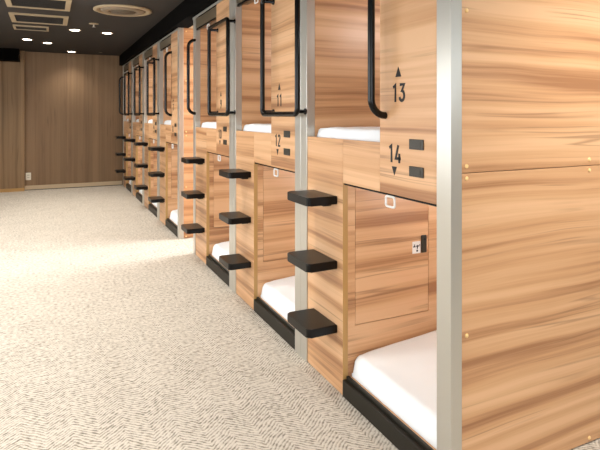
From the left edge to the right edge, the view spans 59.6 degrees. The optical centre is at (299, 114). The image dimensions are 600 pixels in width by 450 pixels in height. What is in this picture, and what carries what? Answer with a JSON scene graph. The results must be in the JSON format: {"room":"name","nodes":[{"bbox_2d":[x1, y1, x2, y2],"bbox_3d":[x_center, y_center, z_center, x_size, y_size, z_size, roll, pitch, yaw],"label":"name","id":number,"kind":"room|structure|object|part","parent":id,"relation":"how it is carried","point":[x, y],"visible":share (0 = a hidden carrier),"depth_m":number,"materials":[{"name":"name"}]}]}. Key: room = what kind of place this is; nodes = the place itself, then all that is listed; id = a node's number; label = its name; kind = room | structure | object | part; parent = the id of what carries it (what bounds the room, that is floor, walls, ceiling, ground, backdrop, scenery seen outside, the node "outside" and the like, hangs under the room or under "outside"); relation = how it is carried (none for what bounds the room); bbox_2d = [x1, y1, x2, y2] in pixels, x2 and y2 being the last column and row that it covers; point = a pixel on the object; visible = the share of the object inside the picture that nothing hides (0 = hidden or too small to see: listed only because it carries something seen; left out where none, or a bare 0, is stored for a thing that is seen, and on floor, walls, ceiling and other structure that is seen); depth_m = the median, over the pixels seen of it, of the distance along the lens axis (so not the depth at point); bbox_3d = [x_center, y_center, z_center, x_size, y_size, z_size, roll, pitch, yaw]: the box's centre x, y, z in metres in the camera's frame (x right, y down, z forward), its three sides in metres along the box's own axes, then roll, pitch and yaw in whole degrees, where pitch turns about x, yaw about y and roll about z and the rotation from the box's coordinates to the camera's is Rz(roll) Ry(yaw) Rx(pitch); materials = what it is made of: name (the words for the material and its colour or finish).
{"room":"capsule hotel dormitory","nodes":[
{"label":"capsule hotel dormitory","id":0,"kind":"room"},
{"bbox_2d":[0,51,24,190],"bbox_3d":[-5.935,0.111,9.278,1.875,2.579,0.099,0,0,-25],"label":"wall","id":1,"kind":"structure","parent":0,"point":[12,74],"depth_m":9.55,"materials":[{"name":"beige wood"}]},
{"bbox_2d":[0,48,19,61],"bbox_3d":[-5.878,-1.075,9.072,1.800,0.209,0.319,0,0,-25],"label":"trim","id":2,"kind":"structure","parent":1,"relation":"attached to","point":[6,54],"depth_m":9.27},
{"bbox_2d":[0,188,23,192],"bbox_3d":[-5.907,1.370,9.230,1.865,0.060,0.012,0,0,-25],"label":"baseboard","id":3,"kind":"structure","parent":1,"relation":"attached to","point":[12,189],"depth_m":9.55,"materials":[{"name":"brown wood"}]},
{"bbox_2d":[25,51,122,185],"bbox_3d":[-3.440,0.110,10.580,7.700,2.580,0.100,0,0,-25],"label":"wall","id":4,"kind":"structure","parent":0,"point":[73,119],"depth_m":10.07,"materials":[{"name":"brown wood"}]},
{"bbox_2d":[26,173,30,179],"bbox_3d":[-5.054,1.142,9.749,0.088,0.136,0.010,0,0,-25],"label":"wall outlet","id":5,"kind":"object","parent":4,"relation":"attached to","point":[28,175],"visible":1,"depth_m":9.75,"materials":[{"name":"white plastic"}]},
{"bbox_2d":[25,181,121,189],"bbox_3d":[-4.331,1.351,10.092,1.720,0.073,0.012,0,0,-25],"label":"baseboard","id":6,"kind":"structure","parent":4,"relation":"attached to","point":[109,182],"depth_m":10.07,"materials":[{"name":"beige wood"}]},
{"bbox_2d":[119,0,217,65],"bbox_3d":[-1.468,-1.083,6.173,0.175,0.192,9.551,0,0,-25],"label":"trim","id":7,"kind":"structure","parent":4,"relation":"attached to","point":[182,16],"depth_m":6.10,"materials":[{"name":"black paint"}]},
{"bbox_2d":[0,0,183,55],"bbox_3d":[-0.495,-1.230,4.406,7.700,0.100,13.780,0,0,-25],"label":"ceiling","id":8,"kind":"structure","parent":0,"point":[126,31],"depth_m":7.15,"materials":[{"name":"black paint"}]},
{"bbox_2d":[13,24,48,31],"bbox_3d":[-3.619,-1.171,7.060,0.425,0.018,0.340,0,0,-25],"label":"ceiling vent","id":9,"kind":"object","parent":8,"relation":"in","point":[16,27],"visible":1,"depth_m":7.04,"materials":[{"name":"beige metal"}]},
{"bbox_3d":[-3.619,-1.173,7.060,0.369,0.014,0.284,0,0,-25],"label":"grille panel","id":10,"kind":"part","parent":9,"relation":"part of","materials":[{"name":"metal"}]},
{"bbox_2d":[5,0,71,11],"bbox_3d":[-2.730,-1.171,5.473,0.615,0.018,0.630,0,0,-25],"label":"ceiling vent","id":11,"kind":"object","parent":8,"relation":"attached to","point":[57,5],"depth_m":5.54,"materials":[{"name":"beige metal"}]},
{"bbox_3d":[-2.730,-1.173,5.473,0.511,0.014,0.526,0,0,-25],"label":"grille panel","id":12,"kind":"part","parent":11,"relation":"part of","materials":[{"name":"metal"}]},
{"bbox_2d":[8,12,68,25],"bbox_3d":[-3.186,-1.171,6.413,0.630,0.018,0.620,0,0,-25],"label":"ceiling vent","id":13,"kind":"object","parent":8,"relation":"attached to","point":[15,17],"depth_m":6.37,"materials":[{"name":"beige metal"}]},
{"bbox_3d":[-3.186,-1.173,6.413,0.526,0.014,0.516,0,0,-25],"label":"grille panel","id":14,"kind":"part","parent":13,"relation":"part of","materials":[{"name":"metal"}]},
{"bbox_2d":[93,4,151,16],"bbox_3d":[-1.988,-1.159,5.888,0.630,0.040,0.630,0,0,-25],"label":"ceiling vent","id":15,"kind":"object","parent":8,"relation":"in","point":[108,9],"visible":1,"depth_m":5.78,"materials":[{"name":"beige metal"}]},
{"bbox_2d":[0,185,599,449],"bbox_3d":[-0.495,1.450,4.406,7.700,0.100,13.780,0,0,-25],"label":"floor","id":16,"kind":"structure","parent":0,"point":[115,334],"depth_m":3.12,"materials":[{"name":"carpet"}]},
{"bbox_2d":[115,60,131,192],"bbox_3d":[-2.413,0.207,10.224,2.152,2.385,1.375,0,0,-25],"label":"bunk","id":17,"kind":"object","parent":16,"relation":"on","point":[127,69],"visible":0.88,"depth_m":10.04,"materials":[{"name":"wood"}]},
{"bbox_3d":[-3.539,-0.383,10.373,0.088,0.766,0.031,0,0,-25],"label":"grab rail","id":18,"kind":"part","parent":17,"relation":"part of","materials":[{"name":"black metal"}]},
{"bbox_3d":[-3.493,0.207,10.428,0.053,2.385,0.078,0,0,-25],"label":"post","id":19,"kind":"part","parent":17,"relation":"part of","materials":[{"name":"metal"}]},
{"bbox_3d":[-3.397,0.759,10.210,0.028,1.274,0.395,0,0,-25],"label":"step panel","id":20,"kind":"part","parent":17,"relation":"part of","materials":[{"name":"laminate"}]},
{"bbox_3d":[-3.123,-0.378,9.435,0.031,0.776,0.563,0,0,-25],"label":"grab rail","id":21,"kind":"part","parent":17,"relation":"part of","materials":[{"name":"black metal"}]},
{"bbox_3d":[-3.241,0.230,9.885,0.028,0.216,0.322,0,0,-25],"label":"fascia panel","id":22,"kind":"part","parent":17,"relation":"part of","materials":[{"name":"laminate"}]},
{"bbox_3d":[-3.089,-0.324,9.566,0.028,1.323,0.381,0,0,-25],"label":"number panel","id":23,"kind":"part","parent":17,"relation":"part of","materials":[{"name":"laminate"}]},
{"bbox_3d":[-2.984,0.207,9.361,0.053,2.385,0.078,0,0,-25],"label":"post","id":24,"kind":"part","parent":17,"relation":"part of","materials":[{"name":"metal"}]},
{"bbox_2d":[123,52,143,203],"bbox_3d":[-1.869,0.207,9.085,2.152,2.385,1.375,0,0,-25],"label":"bunk","id":25,"kind":"object","parent":16,"relation":"on","point":[137,64],"visible":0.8,"depth_m":8.90,"materials":[{"name":"wood"}]},
{"bbox_3d":[-2.950,0.207,9.289,0.053,2.385,0.078,0,0,-25],"label":"post","id":26,"kind":"part","parent":25,"relation":"part of","materials":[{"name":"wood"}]},
{"bbox_3d":[-2.853,0.759,9.072,0.028,1.274,0.395,0,0,-25],"label":"step panel","id":27,"kind":"part","parent":25,"relation":"part of","materials":[{"name":"laminate"}]},
{"bbox_3d":[-2.580,-0.378,8.297,0.031,0.776,0.563,0,0,-25],"label":"grab rail","id":28,"kind":"part","parent":25,"relation":"part of","materials":[{"name":"black metal"}]},
{"bbox_3d":[-2.698,0.230,8.746,0.028,0.216,0.322,0,0,-25],"label":"fascia panel","id":29,"kind":"part","parent":25,"relation":"part of","materials":[{"name":"laminate"}]},
{"bbox_3d":[-2.546,-0.324,8.428,0.028,1.323,0.381,0,0,-25],"label":"number panel","id":30,"kind":"part","parent":25,"relation":"part of","materials":[{"name":"laminate"}]},
{"bbox_3d":[-2.511,0.708,9.024,0.459,0.698,0.017,0,0,-25],"label":"locker door","id":31,"kind":"part","parent":25,"relation":"part of","materials":[{"name":"laminate"}]},
{"bbox_3d":[-2.441,0.207,8.222,0.053,2.385,0.078,0,0,-25],"label":"post","id":32,"kind":"part","parent":25,"relation":"part of","materials":[{"name":"metal"}]},
{"bbox_2d":[134,42,158,218],"bbox_3d":[-1.326,0.207,7.947,2.152,2.385,1.375,0,0,-25],"label":"bunk","id":33,"kind":"object","parent":16,"relation":"on","point":[149,187],"visible":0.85,"depth_m":7.76,"materials":[{"name":"wood"}]},
{"bbox_3d":[-2.407,0.207,8.150,0.053,2.385,0.078,0,0,-25],"label":"post","id":34,"kind":"part","parent":33,"relation":"part of","materials":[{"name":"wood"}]},
{"bbox_3d":[-2.310,0.759,7.933,0.028,1.274,0.395,0,0,-25],"label":"step panel","id":35,"kind":"part","parent":33,"relation":"part of","materials":[{"name":"laminate"}]},
{"bbox_3d":[-2.037,-0.378,7.158,0.031,0.776,0.563,0,0,-25],"label":"grab rail","id":36,"kind":"part","parent":33,"relation":"part of","materials":[{"name":"black metal"}]},
{"bbox_3d":[-2.155,0.230,7.607,0.028,0.216,0.322,0,0,-25],"label":"fascia panel","id":37,"kind":"part","parent":33,"relation":"part of","materials":[{"name":"laminate"}]},
{"bbox_3d":[-2.003,-0.324,7.289,0.028,1.323,0.381,0,0,-25],"label":"number panel","id":38,"kind":"part","parent":33,"relation":"part of","materials":[{"name":"laminate"}]},
{"bbox_3d":[-1.968,0.708,7.885,0.459,0.698,0.017,0,0,-25],"label":"locker door","id":39,"kind":"part","parent":33,"relation":"part of","materials":[{"name":"laminate"}]},
{"bbox_3d":[-1.898,0.207,7.084,0.053,2.385,0.078,0,0,-25],"label":"post","id":40,"kind":"part","parent":33,"relation":"part of","materials":[{"name":"metal"}]},
{"bbox_2d":[148,28,192,238],"bbox_3d":[-0.808,0.207,6.860,2.152,2.385,1.260,0,0,-25],"label":"bunk","id":41,"kind":"object","parent":16,"relation":"on","point":[175,140],"visible":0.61,"depth_m":6.14,"materials":[{"name":"wood"}]},
{"bbox_3d":[-1.863,0.207,7.011,0.053,2.385,0.078,0,0,-25],"label":"post","id":42,"kind":"part","parent":41,"relation":"part of","materials":[{"name":"metal"}]},
{"bbox_3d":[-1.767,0.759,6.794,0.028,1.274,0.395,0,0,-25],"label":"step panel","id":43,"kind":"part","parent":41,"relation":"part of","materials":[{"name":"laminate"}]},
{"bbox_3d":[-1.576,-0.374,6.259,0.088,0.783,0.031,0,0,-25],"label":"grab rail","id":44,"kind":"part","parent":41,"relation":"part of","materials":[{"name":"black metal"}]},
{"bbox_3d":[-1.636,-0.974,6.465,0.005,0.022,1.256,0,0,-25],"label":"rail","id":45,"kind":"part","parent":41,"relation":"part of","materials":[{"name":"metal"}]},
{"bbox_3d":[-1.612,0.230,6.469,0.028,0.216,0.322,0,0,-25],"label":"fascia panel","id":46,"kind":"part","parent":41,"relation":"part of","materials":[{"name":"laminate"}]},
{"bbox_2d":[170,209,177,224],"bbox_3d":[-0.640,1.232,6.691,1.875,0.155,0.750,0,0,-25],"label":"mattress","id":47,"kind":"object","parent":41,"relation":"on","point":[174,214],"visible":0.02,"depth_m":6.45,"materials":[{"name":"white fabric"}]},
{"bbox_3d":[-1.460,-0.324,6.150,0.028,1.323,0.381,0,0,-25],"label":"number panel","id":48,"kind":"part","parent":41,"relation":"part of","materials":[{"name":"laminate"}]},
{"bbox_3d":[-1.425,0.708,6.746,0.459,0.698,0.017,0,0,-25],"label":"locker door","id":49,"kind":"part","parent":41,"relation":"part of","materials":[{"name":"laminate"}]},
{"bbox_3d":[-1.355,0.207,5.945,0.053,2.385,0.078,0,0,-25],"label":"post","id":50,"kind":"part","parent":41,"relation":"part of","materials":[{"name":"metal"}]},
{"bbox_3d":[-0.447,-0.386,6.353,1.937,1.198,0.018,0,0,-25],"label":"panel","id":51,"kind":"part","parent":41,"relation":"part of","materials":[{"name":"laminate"}]},
{"bbox_3d":[-0.447,0.805,6.353,1.937,1.178,0.018,0,0,-25],"label":"panel","id":52,"kind":"part","parent":41,"relation":"part of","materials":[{"name":"laminate"}]},
{"bbox_2d":[181,0,235,289],"bbox_3d":[0.038,0.207,5.085,2.152,2.385,1.375,0,0,-25],"label":"bunk","id":53,"kind":"object","parent":16,"relation":"on","point":[211,194],"visible":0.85,"depth_m":4.92,"materials":[{"name":"wood"}]},
{"bbox_3d":[-1.088,-0.383,5.234,0.088,0.766,0.031,0,0,-25],"label":"grab rail","id":54,"kind":"part","parent":53,"relation":"part of","materials":[{"name":"black metal"}]},
{"bbox_3d":[-1.042,0.207,5.288,0.053,2.385,0.078,0,0,-25],"label":"post","id":55,"kind":"part","parent":53,"relation":"part of","materials":[{"name":"metal"}]},
{"bbox_3d":[-0.945,0.759,5.072,0.028,1.274,0.395,0,0,-25],"label":"step panel","id":56,"kind":"part","parent":53,"relation":"part of","materials":[{"name":"laminate"}]},
{"bbox_3d":[-0.814,-0.974,4.742,0.005,0.022,1.256,0,0,-25],"label":"rail","id":57,"kind":"part","parent":53,"relation":"part of","materials":[{"name":"metal"}]},
{"bbox_2d":[201,122,215,128],"bbox_3d":[0.004,0.098,5.341,1.874,0.066,0.708,0,0,-25],"label":"mattress","id":58,"kind":"object","parent":53,"relation":"on","point":[204,124],"visible":0.05,"depth_m":5.02,"materials":[{"name":"white fabric"}]},
{"bbox_3d":[-0.790,0.230,4.746,0.028,0.216,0.322,0,0,-25],"label":"fascia panel","id":59,"kind":"part","parent":53,"relation":"part of","materials":[{"name":"laminate"}]},
{"bbox_3d":[-0.672,-0.378,4.296,0.031,0.776,0.563,0,0,-25],"label":"grab rail","id":60,"kind":"part","parent":53,"relation":"part of","materials":[{"name":"black metal"}]},
{"bbox_2d":[212,241,228,260],"bbox_3d":[0.181,1.232,4.968,1.875,0.155,0.750,0,0,-25],"label":"mattress","id":61,"kind":"object","parent":53,"relation":"on","point":[222,248],"visible":0.06,"depth_m":4.79,"materials":[{"name":"white fabric"}]},
{"bbox_3d":[-0.603,0.708,5.023,0.459,0.698,0.017,0,0,-25],"label":"locker door","id":62,"kind":"part","parent":53,"relation":"part of","materials":[{"name":"laminate"}]},
{"bbox_3d":[-0.638,-0.324,4.427,0.028,1.323,0.381,0,0,-25],"label":"number panel","id":63,"kind":"part","parent":53,"relation":"part of","materials":[{"name":"laminate"}]},
{"bbox_3d":[-0.533,0.207,4.222,0.053,2.385,0.078,0,0,-25],"label":"post","id":64,"kind":"part","parent":53,"relation":"part of","materials":[{"name":"metal"}]},
{"bbox_2d":[219,0,306,355],"bbox_3d":[0.582,0.207,3.946,2.152,2.385,1.375,0,0,-25],"label":"bunk","id":65,"kind":"object","parent":16,"relation":"on","point":[266,34],"visible":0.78,"depth_m":3.78,"materials":[{"name":"wood"}]},
{"bbox_3d":[-0.499,0.207,4.150,0.053,2.385,0.078,0,0,-25],"label":"post","id":66,"kind":"part","parent":65,"relation":"part of","materials":[{"name":"metal"}]},
{"bbox_3d":[-0.402,0.759,3.933,0.028,1.274,0.395,0,0,-25],"label":"step panel","id":67,"kind":"part","parent":65,"relation":"part of","materials":[{"name":"laminate"}]},
{"bbox_2d":[243,124,270,132],"bbox_3d":[0.547,0.098,4.202,1.874,0.066,0.708,0,0,-25],"label":"mattress","id":68,"kind":"object","parent":65,"relation":"on","point":[266,128],"visible":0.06,"depth_m":3.85,"materials":[{"name":"white fabric"}]},
{"bbox_3d":[-0.247,0.230,3.607,0.028,0.216,0.322,0,0,-25],"label":"fascia panel","id":69,"kind":"part","parent":65,"relation":"part of","materials":[{"name":"laminate"}]},
{"bbox_2d":[261,276,294,319],"bbox_3d":[0.724,1.232,3.829,1.875,0.155,0.750,0,0,-25],"label":"mattress","id":70,"kind":"object","parent":65,"relation":"on","point":[279,294],"visible":0.09,"depth_m":3.59,"materials":[{"name":"white fabric"}]},
{"bbox_3d":[-0.060,0.708,3.885,0.459,0.698,0.017,0,0,-25],"label":"locker door","id":71,"kind":"part","parent":65,"relation":"part of","materials":[{"name":"laminate"}]},
{"bbox_3d":[-0.129,-0.378,3.158,0.031,0.776,0.563,0,0,-25],"label":"grab rail","id":72,"kind":"part","parent":65,"relation":"part of","materials":[{"name":"black metal"}]},
{"bbox_3d":[-0.095,-0.324,3.288,0.028,1.323,0.381,0,0,-25],"label":"number panel","id":73,"kind":"part","parent":65,"relation":"part of","materials":[{"name":"laminate"}]},
{"bbox_2d":[284,148,289,155],"bbox_3d":[-0.082,0.227,3.220,0.007,0.041,0.088,0,0,-25],"label":"switch plate","id":74,"kind":"object","parent":65,"relation":"attached to","point":[286,150],"depth_m":3.21,"materials":[{"name":"grey plastic"}]},
{"bbox_2d":[284,131,289,137],"bbox_3d":[-0.082,0.117,3.220,0.007,0.041,0.088,0,0,-25],"label":"switch plate","id":75,"kind":"object","parent":65,"relation":"attached to","point":[286,133],"depth_m":3.21,"materials":[{"name":"grey plastic"}]},
{"bbox_3d":[0.010,0.207,3.083,0.053,2.385,0.078,0,0,-25],"label":"post","id":76,"kind":"part","parent":65,"relation":"part of","materials":[{"name":"metal"}]},
{"bbox_2d":[287,0,599,449],"bbox_3d":[1.100,0.207,2.860,2.152,2.385,1.260,0,0,-25],"label":"bunk","id":77,"kind":"object","parent":16,"relation":"on","point":[473,218],"visible":1,"depth_m":2.15,"materials":[{"name":"wood"}]},
{"bbox_3d":[0.044,0.207,3.011,0.053,2.385,0.078,0,0,-25],"label":"post","id":78,"kind":"part","parent":77,"relation":"part of","materials":[{"name":"metal"}]},
{"bbox_3d":[0.141,0.759,2.794,0.028,1.274,0.395,0,0,-25],"label":"step panel","id":79,"kind":"part","parent":77,"relation":"part of","materials":[{"name":"laminate"}]},
{"bbox_2d":[316,127,379,141],"bbox_3d":[1.090,0.098,3.064,1.874,0.066,0.708,0,0,-25],"label":"mattress","id":80,"kind":"object","parent":77,"relation":"on","point":[351,133],"visible":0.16,"depth_m":2.67,"materials":[{"name":"white fabric"}]},
{"bbox_3d":[0.296,0.230,2.469,0.028,0.216,0.322,0,0,-25],"label":"fascia panel","id":81,"kind":"part","parent":77,"relation":"part of","materials":[{"name":"laminate"}]},
{"bbox_3d":[0.332,-0.374,2.259,0.088,0.783,0.031,0,0,-25],"label":"grab rail","id":82,"kind":"part","parent":77,"relation":"part of","materials":[{"name":"black metal"}]},
{"bbox_3d":[0.483,0.708,2.746,0.459,0.698,0.017,0,0,-25],"label":"locker door","id":83,"kind":"part","parent":77,"relation":"part of","materials":[{"name":"laminate"}]},
{"bbox_2d":[352,330,436,448],"bbox_3d":[1.268,1.232,2.691,1.875,0.155,0.750,0,0,-25],"label":"mattress","id":84,"kind":"object","parent":77,"relation":"on","point":[402,375],"visible":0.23,"depth_m":2.42,"materials":[{"name":"white fabric"}]},
{"bbox_3d":[0.448,-0.324,2.150,0.028,1.323,0.381,0,0,-25],"label":"number panel","id":85,"kind":"part","parent":77,"relation":"part of","materials":[{"name":"laminate"}]},
{"bbox_2d":[409,166,423,177],"bbox_3d":[0.461,0.227,2.081,0.007,0.041,0.088,0,0,-25],"label":"switch plate","id":86,"kind":"object","parent":77,"relation":"attached to","point":[414,171],"depth_m":2.08,"materials":[{"name":"grey plastic"}]},
{"bbox_2d":[409,139,423,149],"bbox_3d":[0.461,0.117,2.081,0.007,0.041,0.088,0,0,-25],"label":"switch plate","id":87,"kind":"object","parent":77,"relation":"attached to","point":[414,144],"depth_m":2.07,"materials":[{"name":"grey plastic"}]},
{"bbox_3d":[0.553,0.207,1.945,0.053,2.385,0.078,0,0,-25],"label":"post","id":88,"kind":"part","parent":77,"relation":"part of","materials":[{"name":"metal"}]},
{"bbox_3d":[1.461,-0.386,2.353,1.937,1.198,0.018,0,0,-25],"label":"panel","id":89,"kind":"part","parent":77,"relation":"part of","materials":[{"name":"laminate"}]},
{"bbox_3d":[1.461,0.805,2.353,1.937,1.178,0.018,0,0,-25],"label":"panel","id":90,"kind":"part","parent":77,"relation":"part of","materials":[{"name":"laminate"}]}
]}

